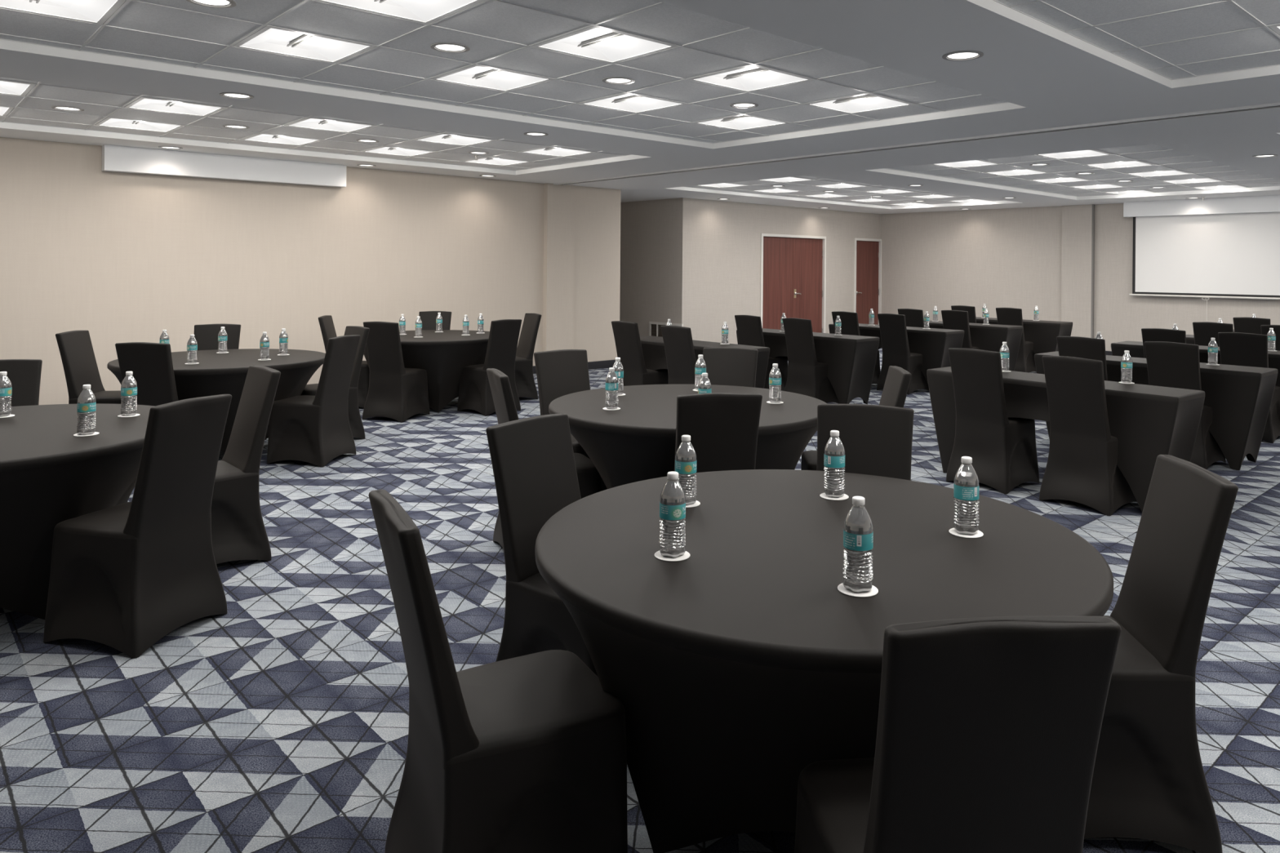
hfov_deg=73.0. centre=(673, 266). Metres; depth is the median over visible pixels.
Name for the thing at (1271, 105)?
trim
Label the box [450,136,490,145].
diffuser
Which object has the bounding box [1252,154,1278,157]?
recessed light
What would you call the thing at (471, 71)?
diffuser
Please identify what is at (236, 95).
recessed light
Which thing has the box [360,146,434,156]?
ceiling light
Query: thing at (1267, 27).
trim
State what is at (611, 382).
water bottle
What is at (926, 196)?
diffuser
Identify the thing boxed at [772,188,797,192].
diffuser
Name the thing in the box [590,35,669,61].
diffuser
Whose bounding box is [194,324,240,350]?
banquet chair
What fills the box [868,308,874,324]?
water bottle
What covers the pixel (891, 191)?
diffuser
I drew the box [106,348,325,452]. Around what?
round table
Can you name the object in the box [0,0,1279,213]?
ceiling
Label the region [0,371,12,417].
water bottle
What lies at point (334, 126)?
diffuser
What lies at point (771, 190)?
ceiling light
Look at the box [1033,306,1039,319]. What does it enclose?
water bottle
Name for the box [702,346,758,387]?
banquet chair
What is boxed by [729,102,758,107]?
recessed light
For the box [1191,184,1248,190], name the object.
ceiling light
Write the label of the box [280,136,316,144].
diffuser
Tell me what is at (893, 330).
banquet chair
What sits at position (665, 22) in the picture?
ceiling tiles
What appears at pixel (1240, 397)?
table
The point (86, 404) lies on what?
water bottle
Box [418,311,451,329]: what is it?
banquet chair
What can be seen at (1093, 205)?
trim
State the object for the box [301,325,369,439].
banquet chair
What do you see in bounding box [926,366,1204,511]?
table
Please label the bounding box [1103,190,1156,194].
ceiling light
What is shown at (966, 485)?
water bottle
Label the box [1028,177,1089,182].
ceiling light
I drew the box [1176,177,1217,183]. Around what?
diffuser
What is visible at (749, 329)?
banquet chair
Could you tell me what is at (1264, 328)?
banquet chair
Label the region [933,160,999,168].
ceiling light
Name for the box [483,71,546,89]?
diffuser
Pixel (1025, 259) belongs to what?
wall
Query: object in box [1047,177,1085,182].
diffuser
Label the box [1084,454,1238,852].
banquet chair
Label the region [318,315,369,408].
banquet chair
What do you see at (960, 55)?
recessed light
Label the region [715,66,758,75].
diffuser
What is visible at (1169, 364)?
banquet chair
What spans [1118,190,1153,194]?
diffuser
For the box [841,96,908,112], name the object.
diffuser
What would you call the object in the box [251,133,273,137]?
diffuser
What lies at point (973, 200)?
diffuser
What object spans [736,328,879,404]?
table
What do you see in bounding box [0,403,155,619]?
round table
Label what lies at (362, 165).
recessed light
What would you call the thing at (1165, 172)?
diffuser
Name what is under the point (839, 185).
diffuser
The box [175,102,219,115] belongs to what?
diffuser
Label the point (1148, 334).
banquet chair
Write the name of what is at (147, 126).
diffuser
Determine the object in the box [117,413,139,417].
coaster
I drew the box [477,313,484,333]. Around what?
water bottle
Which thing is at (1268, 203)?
screen housing
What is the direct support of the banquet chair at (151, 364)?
on the floor
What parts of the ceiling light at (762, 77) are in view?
lamp rail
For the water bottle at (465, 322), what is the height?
0.217 m
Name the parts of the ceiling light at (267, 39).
lamp rail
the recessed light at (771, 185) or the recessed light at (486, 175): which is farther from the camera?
the recessed light at (771, 185)
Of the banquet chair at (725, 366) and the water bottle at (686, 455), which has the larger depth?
the banquet chair at (725, 366)
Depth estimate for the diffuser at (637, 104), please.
6.66 m
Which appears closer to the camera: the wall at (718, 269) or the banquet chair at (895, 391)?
the banquet chair at (895, 391)
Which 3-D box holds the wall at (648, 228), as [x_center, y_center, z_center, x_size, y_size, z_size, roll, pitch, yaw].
[-0.965,0.022,16.004,0.200,3.000,3.210,0,0,-43]
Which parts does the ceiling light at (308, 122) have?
lamp rail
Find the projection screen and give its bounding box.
[1128,212,1279,320]
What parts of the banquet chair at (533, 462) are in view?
backrest, seat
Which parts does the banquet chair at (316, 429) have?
seat, backrest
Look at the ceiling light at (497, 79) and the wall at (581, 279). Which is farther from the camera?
the wall at (581, 279)
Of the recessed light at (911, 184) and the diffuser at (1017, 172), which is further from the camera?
the recessed light at (911, 184)
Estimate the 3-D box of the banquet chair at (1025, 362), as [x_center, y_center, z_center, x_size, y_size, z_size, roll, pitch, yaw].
[5.063,1.085,12.762,0.554,0.971,0.466,0,0,-43]
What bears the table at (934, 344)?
on the floor
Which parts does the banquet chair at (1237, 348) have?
backrest, seat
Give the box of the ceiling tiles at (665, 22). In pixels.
[0,0,1006,142]
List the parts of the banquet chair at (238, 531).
seat, backrest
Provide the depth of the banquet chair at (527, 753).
2.00 m
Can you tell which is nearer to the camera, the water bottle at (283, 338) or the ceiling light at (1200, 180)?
the water bottle at (283, 338)
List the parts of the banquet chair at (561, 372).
backrest, seat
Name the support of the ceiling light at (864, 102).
attached to the ceiling tiles at (665, 22)
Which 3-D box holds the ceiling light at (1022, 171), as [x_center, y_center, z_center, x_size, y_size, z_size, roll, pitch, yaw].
[4.325,-1.215,10.910,0.584,0.060,0.584,0,0,-43]
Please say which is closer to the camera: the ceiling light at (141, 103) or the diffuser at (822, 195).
the ceiling light at (141, 103)
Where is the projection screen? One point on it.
(1237, 255)
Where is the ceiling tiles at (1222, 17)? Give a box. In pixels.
[996,0,1279,79]
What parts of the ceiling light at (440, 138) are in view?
lamp rail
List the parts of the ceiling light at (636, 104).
lamp rail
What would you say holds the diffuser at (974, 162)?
attached to the ceiling light at (974, 162)
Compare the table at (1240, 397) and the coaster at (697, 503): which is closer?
the coaster at (697, 503)
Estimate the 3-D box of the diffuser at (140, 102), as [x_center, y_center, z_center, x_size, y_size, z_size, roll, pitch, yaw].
[-4.025,-1.286,6.717,0.246,0.055,0.528,0,0,-43]
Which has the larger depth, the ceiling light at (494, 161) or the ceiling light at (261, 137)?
the ceiling light at (494, 161)
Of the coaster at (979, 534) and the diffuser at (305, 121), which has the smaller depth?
the coaster at (979, 534)
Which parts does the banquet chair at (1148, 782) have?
seat, backrest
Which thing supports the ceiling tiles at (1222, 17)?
attached to the ceiling
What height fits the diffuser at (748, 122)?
0.055 m
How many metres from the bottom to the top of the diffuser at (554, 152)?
0.055 m
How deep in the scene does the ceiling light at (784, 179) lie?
12.18 m
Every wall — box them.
[0,137,543,404]
[542,182,621,361]
[619,198,676,336]
[675,197,880,344]
[880,203,1279,351]
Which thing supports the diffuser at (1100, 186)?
attached to the ceiling light at (1107, 185)
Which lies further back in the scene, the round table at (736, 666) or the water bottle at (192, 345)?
the water bottle at (192, 345)
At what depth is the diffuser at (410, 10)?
4.21 m
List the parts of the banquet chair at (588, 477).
backrest, seat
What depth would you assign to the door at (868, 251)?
18.37 m
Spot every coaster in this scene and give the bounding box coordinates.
[0,414,14,417]
[73,431,99,436]
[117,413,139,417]
[602,407,620,410]
[654,551,689,561]
[685,500,700,507]
[766,400,783,404]
[819,493,848,500]
[837,582,878,597]
[948,528,983,537]
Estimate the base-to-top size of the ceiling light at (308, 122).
0.060 m
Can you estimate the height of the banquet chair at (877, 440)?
0.971 m
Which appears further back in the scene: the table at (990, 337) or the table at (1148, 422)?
the table at (990, 337)
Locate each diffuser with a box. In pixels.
[0,80,29,94]
[0,106,8,115]
[46,0,116,22]
[100,118,133,124]
[130,97,168,106]
[140,121,179,131]
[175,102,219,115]
[240,27,303,45]
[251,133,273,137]
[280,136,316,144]
[293,118,322,124]
[298,35,368,61]
[327,120,368,131]
[390,0,474,21]
[396,148,429,155]
[442,66,492,77]
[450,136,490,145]
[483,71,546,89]
[493,158,523,164]
[544,27,611,44]
[551,148,588,155]
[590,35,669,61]
[604,93,633,99]
[621,97,679,111]
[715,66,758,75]
[715,182,742,186]
[729,116,783,129]
[733,70,805,90]
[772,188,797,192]
[777,177,808,182]
[821,194,844,197]
[833,183,862,187]
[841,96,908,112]
[865,198,886,201]
[882,189,911,193]
[904,202,924,205]
[924,195,951,198]
[952,160,995,167]
[963,199,986,202]
[1004,169,1044,175]
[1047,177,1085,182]
[1056,150,1106,158]
[1084,184,1121,188]
[1102,160,1150,168]
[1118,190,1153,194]
[1142,170,1186,176]
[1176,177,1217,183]
[1204,185,1244,189]
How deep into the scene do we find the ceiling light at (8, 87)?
6.19 m
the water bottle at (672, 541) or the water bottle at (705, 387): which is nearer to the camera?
the water bottle at (672, 541)
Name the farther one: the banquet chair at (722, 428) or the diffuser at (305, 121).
the diffuser at (305, 121)
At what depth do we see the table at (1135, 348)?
8.85 m
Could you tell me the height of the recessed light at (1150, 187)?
0.018 m
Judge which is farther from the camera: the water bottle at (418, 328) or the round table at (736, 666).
the water bottle at (418, 328)
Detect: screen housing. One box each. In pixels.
[102,144,346,187]
[1123,195,1279,217]
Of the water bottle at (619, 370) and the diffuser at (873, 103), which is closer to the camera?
the water bottle at (619, 370)
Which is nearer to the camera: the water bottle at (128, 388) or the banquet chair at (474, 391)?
the water bottle at (128, 388)
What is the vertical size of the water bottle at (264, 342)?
0.217 m
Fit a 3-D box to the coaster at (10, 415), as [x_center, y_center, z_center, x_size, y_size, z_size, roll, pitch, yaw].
[-3.298,0.736,4.254,0.095,0.002,0.095,0,0,-43]
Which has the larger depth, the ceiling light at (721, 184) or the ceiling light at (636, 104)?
the ceiling light at (721, 184)
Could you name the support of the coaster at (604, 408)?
on the round table at (636, 442)
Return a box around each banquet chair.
[0,359,42,406]
[43,394,231,658]
[55,330,121,404]
[115,342,178,405]
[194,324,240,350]
[210,365,280,564]
[266,334,359,466]
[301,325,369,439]
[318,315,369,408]
[362,321,429,422]
[368,489,627,852]
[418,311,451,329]
[457,319,521,416]
[485,413,597,675]
[486,368,600,549]
[515,313,542,399]
[533,349,607,491]
[611,320,668,386]
[660,325,696,384]
[674,392,762,472]
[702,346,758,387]
[734,315,787,391]
[782,317,839,404]
[794,616,1121,852]
[800,365,911,471]
[816,403,914,480]
[831,311,880,384]
[876,313,928,394]
[897,308,924,327]
[941,310,979,349]
[946,347,1039,493]
[951,305,976,323]
[995,307,1036,372]
[1039,355,1137,515]
[1056,336,1107,380]
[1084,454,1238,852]
[1141,328,1186,358]
[1144,341,1226,469]
[1192,321,1233,346]
[1217,332,1279,443]
[1232,317,1270,334]
[1260,324,1279,351]
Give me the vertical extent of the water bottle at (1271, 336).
0.217 m
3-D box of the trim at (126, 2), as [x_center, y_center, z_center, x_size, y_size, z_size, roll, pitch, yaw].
[-0.802,-1.245,5.290,6.198,0.034,3.163,0,0,-43]
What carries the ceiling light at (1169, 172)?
attached to the ceiling tiles at (1266, 182)
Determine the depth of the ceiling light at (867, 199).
15.70 m
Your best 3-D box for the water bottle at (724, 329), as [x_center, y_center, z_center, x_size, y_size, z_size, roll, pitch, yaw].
[0.515,0.658,8.599,0.072,0.217,0.072,0,0,8]
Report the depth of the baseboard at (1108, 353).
15.19 m
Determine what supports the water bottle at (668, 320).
on the table at (652, 347)
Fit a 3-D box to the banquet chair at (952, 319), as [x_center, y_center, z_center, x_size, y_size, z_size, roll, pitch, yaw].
[3.982,1.075,11.865,0.554,0.971,0.466,0,0,-43]
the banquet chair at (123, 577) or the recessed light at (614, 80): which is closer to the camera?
the banquet chair at (123, 577)
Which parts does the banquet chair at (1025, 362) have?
backrest, seat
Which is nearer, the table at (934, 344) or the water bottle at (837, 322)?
the water bottle at (837, 322)
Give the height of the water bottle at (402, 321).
0.217 m
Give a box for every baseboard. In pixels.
[533,359,618,373]
[1105,351,1112,355]
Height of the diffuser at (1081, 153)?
0.055 m
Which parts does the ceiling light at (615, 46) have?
lamp rail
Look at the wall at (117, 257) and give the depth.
9.59 m
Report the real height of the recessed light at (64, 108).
0.018 m
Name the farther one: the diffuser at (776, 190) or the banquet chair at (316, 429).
the diffuser at (776, 190)
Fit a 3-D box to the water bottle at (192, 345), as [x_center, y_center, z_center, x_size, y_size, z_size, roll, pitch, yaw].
[-3.643,0.623,6.549,0.072,0.217,0.072,0,0,-7]
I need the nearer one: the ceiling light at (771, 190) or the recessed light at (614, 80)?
the recessed light at (614, 80)
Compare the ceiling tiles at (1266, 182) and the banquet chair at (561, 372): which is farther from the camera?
the ceiling tiles at (1266, 182)
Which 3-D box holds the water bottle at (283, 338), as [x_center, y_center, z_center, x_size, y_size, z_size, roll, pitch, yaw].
[-3.256,0.626,7.228,0.072,0.217,0.072,0,0,-32]
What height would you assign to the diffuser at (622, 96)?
0.055 m
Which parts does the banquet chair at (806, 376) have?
backrest, seat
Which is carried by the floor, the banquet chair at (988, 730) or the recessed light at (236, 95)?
the banquet chair at (988, 730)
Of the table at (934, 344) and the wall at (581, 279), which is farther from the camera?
the wall at (581, 279)
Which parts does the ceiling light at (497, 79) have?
lamp rail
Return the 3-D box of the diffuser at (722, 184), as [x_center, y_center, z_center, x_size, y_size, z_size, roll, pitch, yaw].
[0.810,-1.246,12.983,0.246,0.055,0.528,0,0,-43]
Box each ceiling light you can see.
[0,0,125,24]
[0,80,35,96]
[0,106,13,116]
[95,116,185,132]
[124,97,226,116]
[232,26,375,63]
[241,133,322,145]
[284,117,374,133]
[314,0,484,24]
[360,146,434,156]
[413,133,496,146]
[431,64,553,92]
[462,156,528,165]
[521,146,595,156]
[531,25,679,63]
[579,93,686,113]
[687,64,814,92]
[693,114,789,130]
[700,182,746,187]
[751,188,800,192]
[760,177,812,182]
[802,193,848,197]
[804,93,914,114]
[813,182,866,188]
[850,198,893,201]
[863,189,914,193]
[892,202,928,205]
[907,194,955,198]
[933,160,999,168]
[951,199,991,202]
[983,168,1048,176]
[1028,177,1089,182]
[1035,149,1111,159]
[1068,183,1125,189]
[1083,160,1155,168]
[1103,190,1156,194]
[1124,169,1191,177]
[1160,177,1222,183]
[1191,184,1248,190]
[1268,24,1279,34]
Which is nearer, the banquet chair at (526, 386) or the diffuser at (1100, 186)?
the banquet chair at (526, 386)
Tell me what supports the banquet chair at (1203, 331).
on the floor
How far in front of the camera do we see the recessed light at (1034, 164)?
10.07 m
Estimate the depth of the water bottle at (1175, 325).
8.92 m
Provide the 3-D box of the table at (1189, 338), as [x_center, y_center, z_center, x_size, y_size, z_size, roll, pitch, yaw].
[6.557,1.201,9.656,0.460,0.763,1.760,0,0,-43]
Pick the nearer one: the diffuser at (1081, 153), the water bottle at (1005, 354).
the water bottle at (1005, 354)
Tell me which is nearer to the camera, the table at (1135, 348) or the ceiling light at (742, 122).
the ceiling light at (742, 122)
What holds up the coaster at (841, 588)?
on the round table at (736, 666)
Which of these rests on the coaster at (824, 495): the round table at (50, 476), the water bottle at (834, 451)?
the water bottle at (834, 451)
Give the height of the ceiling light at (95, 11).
0.060 m
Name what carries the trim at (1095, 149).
attached to the ceiling
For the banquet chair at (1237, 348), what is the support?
on the floor
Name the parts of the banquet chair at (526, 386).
seat, backrest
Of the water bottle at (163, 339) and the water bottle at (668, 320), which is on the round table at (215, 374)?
the water bottle at (163, 339)
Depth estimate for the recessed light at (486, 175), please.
11.33 m
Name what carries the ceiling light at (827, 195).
attached to the ceiling tiles at (814, 188)
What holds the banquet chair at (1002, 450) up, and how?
on the floor
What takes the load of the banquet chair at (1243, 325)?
on the floor
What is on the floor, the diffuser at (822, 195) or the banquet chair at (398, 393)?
the banquet chair at (398, 393)
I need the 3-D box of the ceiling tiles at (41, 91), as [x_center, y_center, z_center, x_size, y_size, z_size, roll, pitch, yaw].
[-3.406,-1.261,8.102,6.199,0.015,2.649,0,0,-43]
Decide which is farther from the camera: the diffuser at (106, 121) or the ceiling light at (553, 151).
the ceiling light at (553, 151)
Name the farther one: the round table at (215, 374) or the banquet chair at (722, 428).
the round table at (215, 374)
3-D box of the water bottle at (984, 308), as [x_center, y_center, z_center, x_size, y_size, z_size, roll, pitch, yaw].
[4.900,0.694,13.612,0.072,0.217,0.072,0,0,18]
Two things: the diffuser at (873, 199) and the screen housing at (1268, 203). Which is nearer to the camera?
the screen housing at (1268, 203)
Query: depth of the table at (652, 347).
8.71 m
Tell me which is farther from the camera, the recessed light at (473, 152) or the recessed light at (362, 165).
the recessed light at (362, 165)
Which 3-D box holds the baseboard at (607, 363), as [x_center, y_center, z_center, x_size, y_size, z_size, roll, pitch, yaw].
[-6.297,1.423,10.603,11.592,0.110,3.702,0,0,-43]
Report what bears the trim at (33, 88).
attached to the ceiling
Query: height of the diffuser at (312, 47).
0.055 m
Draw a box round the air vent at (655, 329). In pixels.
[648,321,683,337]
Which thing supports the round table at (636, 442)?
on the floor
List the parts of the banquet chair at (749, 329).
backrest, seat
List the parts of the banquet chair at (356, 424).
seat, backrest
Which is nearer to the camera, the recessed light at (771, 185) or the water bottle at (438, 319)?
the water bottle at (438, 319)
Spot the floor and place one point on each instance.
(277, 722)
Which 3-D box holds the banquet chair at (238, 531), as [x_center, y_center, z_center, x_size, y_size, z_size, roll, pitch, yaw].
[-2.379,1.023,4.466,0.554,0.971,0.466,0,0,-44]
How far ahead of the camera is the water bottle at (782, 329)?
10.34 m
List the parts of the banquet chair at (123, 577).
seat, backrest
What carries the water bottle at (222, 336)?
on the coaster
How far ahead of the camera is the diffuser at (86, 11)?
4.27 m
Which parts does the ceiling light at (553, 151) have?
lamp rail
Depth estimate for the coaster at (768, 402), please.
4.87 m
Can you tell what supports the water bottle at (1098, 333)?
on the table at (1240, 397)
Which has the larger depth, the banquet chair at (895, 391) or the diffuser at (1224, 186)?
the diffuser at (1224, 186)
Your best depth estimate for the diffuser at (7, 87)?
6.20 m
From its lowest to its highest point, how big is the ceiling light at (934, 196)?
0.060 m
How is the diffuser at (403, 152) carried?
attached to the ceiling light at (384, 149)
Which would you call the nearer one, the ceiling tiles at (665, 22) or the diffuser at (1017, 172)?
the ceiling tiles at (665, 22)
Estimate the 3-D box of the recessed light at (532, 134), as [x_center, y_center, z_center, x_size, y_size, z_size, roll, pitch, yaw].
[-1.219,-1.182,7.682,0.216,0.018,0.216,0,0,-43]
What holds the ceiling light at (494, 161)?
attached to the ceiling tiles at (41, 91)
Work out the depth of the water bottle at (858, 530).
2.03 m
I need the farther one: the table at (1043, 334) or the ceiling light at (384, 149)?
the table at (1043, 334)
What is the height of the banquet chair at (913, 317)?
0.971 m
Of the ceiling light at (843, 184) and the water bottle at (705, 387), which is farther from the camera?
the ceiling light at (843, 184)
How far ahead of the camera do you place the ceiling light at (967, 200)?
15.66 m
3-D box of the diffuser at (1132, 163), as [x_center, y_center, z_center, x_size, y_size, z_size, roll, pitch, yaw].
[5.264,-1.209,10.103,0.246,0.055,0.528,0,0,-43]
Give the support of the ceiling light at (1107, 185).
attached to the ceiling tiles at (1266, 182)
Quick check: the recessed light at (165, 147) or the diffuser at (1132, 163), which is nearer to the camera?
the recessed light at (165, 147)
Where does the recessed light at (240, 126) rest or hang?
attached to the ceiling tiles at (41, 91)
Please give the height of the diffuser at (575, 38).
0.055 m
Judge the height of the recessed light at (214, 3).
0.018 m
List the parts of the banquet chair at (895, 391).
seat, backrest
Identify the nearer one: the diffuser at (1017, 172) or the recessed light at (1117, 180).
the diffuser at (1017, 172)
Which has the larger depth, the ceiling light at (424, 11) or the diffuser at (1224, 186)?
the diffuser at (1224, 186)
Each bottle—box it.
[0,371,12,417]
[76,384,96,435]
[120,371,137,416]
[159,329,168,343]
[186,334,197,363]
[217,326,227,352]
[259,332,269,359]
[279,328,288,355]
[399,314,405,334]
[414,315,422,337]
[435,312,442,332]
[462,315,469,334]
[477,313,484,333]
[604,367,618,408]
[612,357,623,395]
[658,471,685,557]
[666,319,672,325]
[675,435,697,505]
[694,354,706,390]
[697,373,711,393]
[721,321,728,343]
[768,363,781,403]
[780,312,786,331]
[823,430,844,497]
[835,315,841,334]
[842,496,873,592]
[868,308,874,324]
[923,311,929,328]
[933,306,937,320]
[953,456,979,534]
[982,303,986,317]
[983,308,988,324]
[999,342,1009,371]
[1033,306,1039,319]
[1095,332,1102,338]
[1120,350,1132,382]
[1172,324,1178,329]
[1207,337,1217,364]
[1266,328,1275,351]
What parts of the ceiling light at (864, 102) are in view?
lamp rail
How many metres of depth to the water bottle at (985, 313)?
11.98 m
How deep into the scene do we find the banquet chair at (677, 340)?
8.14 m
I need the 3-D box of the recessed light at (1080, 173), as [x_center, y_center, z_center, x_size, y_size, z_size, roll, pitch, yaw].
[5.203,-1.184,10.933,0.216,0.018,0.216,0,0,-43]
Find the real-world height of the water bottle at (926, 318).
0.217 m
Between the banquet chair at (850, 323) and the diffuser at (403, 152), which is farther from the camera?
the banquet chair at (850, 323)
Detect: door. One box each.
[760,233,826,333]
[853,237,881,324]
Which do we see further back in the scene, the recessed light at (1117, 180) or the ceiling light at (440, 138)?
the recessed light at (1117, 180)
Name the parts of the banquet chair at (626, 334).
backrest, seat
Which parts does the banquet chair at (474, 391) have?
seat, backrest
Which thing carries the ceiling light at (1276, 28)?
attached to the ceiling tiles at (1222, 17)
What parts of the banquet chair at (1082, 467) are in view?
backrest, seat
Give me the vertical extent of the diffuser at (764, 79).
0.055 m
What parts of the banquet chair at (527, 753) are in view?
backrest, seat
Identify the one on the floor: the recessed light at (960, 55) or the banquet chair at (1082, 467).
the banquet chair at (1082, 467)
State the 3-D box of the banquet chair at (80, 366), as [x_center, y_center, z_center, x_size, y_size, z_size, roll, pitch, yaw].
[-4.583,1.004,6.972,0.554,0.971,0.466,0,0,-5]
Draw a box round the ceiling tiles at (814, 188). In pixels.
[683,175,1004,206]
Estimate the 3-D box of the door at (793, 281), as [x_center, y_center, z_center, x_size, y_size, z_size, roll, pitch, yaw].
[2.297,0.469,16.695,1.950,2.160,0.155,0,0,-43]
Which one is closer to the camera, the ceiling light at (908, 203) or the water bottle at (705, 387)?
the water bottle at (705, 387)
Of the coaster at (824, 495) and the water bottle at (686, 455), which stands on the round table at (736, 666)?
the coaster at (824, 495)
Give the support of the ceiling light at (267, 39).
attached to the ceiling tiles at (665, 22)
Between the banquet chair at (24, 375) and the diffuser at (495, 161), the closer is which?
the banquet chair at (24, 375)
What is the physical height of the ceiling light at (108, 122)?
0.060 m
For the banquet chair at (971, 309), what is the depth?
13.12 m
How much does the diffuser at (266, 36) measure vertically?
0.055 m
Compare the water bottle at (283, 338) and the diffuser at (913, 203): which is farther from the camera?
the diffuser at (913, 203)
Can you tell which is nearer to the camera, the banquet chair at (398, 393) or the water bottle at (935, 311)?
the banquet chair at (398, 393)
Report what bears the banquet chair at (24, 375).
on the floor
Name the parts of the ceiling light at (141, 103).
lamp rail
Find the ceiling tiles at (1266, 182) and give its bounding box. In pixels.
[888,143,1279,196]
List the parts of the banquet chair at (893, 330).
backrest, seat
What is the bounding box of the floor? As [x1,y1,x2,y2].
[0,347,1279,852]
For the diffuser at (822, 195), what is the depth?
14.84 m
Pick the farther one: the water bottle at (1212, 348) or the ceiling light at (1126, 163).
the ceiling light at (1126, 163)
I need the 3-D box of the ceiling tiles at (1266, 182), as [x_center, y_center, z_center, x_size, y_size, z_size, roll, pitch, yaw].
[5.589,-1.186,11.215,6.069,0.015,3.169,0,0,-43]
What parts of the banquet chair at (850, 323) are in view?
backrest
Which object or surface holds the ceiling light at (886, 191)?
attached to the ceiling tiles at (814, 188)
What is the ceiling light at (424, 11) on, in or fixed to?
attached to the ceiling tiles at (665, 22)
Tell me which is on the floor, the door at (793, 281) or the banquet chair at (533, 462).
the banquet chair at (533, 462)
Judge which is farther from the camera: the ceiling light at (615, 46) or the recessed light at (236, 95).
the recessed light at (236, 95)
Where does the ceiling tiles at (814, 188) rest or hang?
attached to the ceiling
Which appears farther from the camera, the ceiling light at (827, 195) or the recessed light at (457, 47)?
the ceiling light at (827, 195)
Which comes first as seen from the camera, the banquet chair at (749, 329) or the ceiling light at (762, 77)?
the ceiling light at (762, 77)
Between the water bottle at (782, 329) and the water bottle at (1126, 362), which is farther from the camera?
the water bottle at (782, 329)
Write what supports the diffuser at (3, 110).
attached to the ceiling light at (4, 110)
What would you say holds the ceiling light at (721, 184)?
attached to the ceiling tiles at (814, 188)
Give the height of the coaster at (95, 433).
0.002 m
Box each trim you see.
[0,0,1009,143]
[0,79,632,170]
[553,102,1279,185]
[688,176,1004,206]
[883,149,1277,196]
[993,0,1279,79]
[1090,204,1094,337]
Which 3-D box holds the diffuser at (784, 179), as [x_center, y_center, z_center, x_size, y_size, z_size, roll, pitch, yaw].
[1.646,-1.239,12.081,0.246,0.055,0.528,0,0,-43]
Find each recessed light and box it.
[51,106,84,111]
[158,146,182,149]
[186,0,236,8]
[219,92,253,98]
[222,124,249,128]
[355,138,378,142]
[356,164,375,166]
[430,42,470,53]
[468,151,488,154]
[479,174,496,177]
[524,132,548,136]
[602,76,635,84]
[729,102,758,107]
[770,185,784,186]
[907,184,923,186]
[942,50,983,60]
[1029,163,1049,165]
[1075,172,1093,174]
[1115,180,1133,182]
[1150,186,1166,188]
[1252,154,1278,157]
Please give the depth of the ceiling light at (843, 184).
13.03 m
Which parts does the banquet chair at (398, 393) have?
backrest, seat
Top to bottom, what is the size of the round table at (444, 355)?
0.763 m
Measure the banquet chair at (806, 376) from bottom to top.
0.971 m
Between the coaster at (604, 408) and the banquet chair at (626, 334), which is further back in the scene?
the banquet chair at (626, 334)
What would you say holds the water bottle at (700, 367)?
on the coaster
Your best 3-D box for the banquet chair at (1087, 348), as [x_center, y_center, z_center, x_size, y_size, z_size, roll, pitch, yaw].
[3.573,1.072,7.377,0.554,0.971,0.466,0,0,-43]
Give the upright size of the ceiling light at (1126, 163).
0.060 m
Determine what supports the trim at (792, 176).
attached to the ceiling
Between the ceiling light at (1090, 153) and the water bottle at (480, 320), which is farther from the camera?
the water bottle at (480, 320)
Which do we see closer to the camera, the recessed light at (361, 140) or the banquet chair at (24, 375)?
the banquet chair at (24, 375)
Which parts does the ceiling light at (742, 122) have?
lamp rail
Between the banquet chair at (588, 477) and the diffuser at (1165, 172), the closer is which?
the banquet chair at (588, 477)
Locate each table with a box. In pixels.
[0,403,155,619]
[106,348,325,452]
[364,329,489,412]
[534,469,1113,852]
[548,384,826,488]
[640,335,769,388]
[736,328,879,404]
[828,323,964,383]
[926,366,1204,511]
[928,320,1022,371]
[976,316,1072,354]
[1034,351,1277,470]
[1111,341,1279,386]
[1186,334,1194,344]
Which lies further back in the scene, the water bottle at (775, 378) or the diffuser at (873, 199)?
the diffuser at (873, 199)
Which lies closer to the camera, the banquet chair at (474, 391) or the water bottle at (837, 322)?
the banquet chair at (474, 391)
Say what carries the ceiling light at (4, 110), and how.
attached to the ceiling tiles at (41, 91)
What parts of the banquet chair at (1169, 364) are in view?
backrest, seat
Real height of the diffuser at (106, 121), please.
0.055 m
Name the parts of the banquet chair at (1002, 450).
backrest, seat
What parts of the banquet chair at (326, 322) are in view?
backrest, seat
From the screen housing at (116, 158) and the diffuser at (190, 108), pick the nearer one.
the diffuser at (190, 108)
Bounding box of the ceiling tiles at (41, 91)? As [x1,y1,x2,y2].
[0,76,629,170]

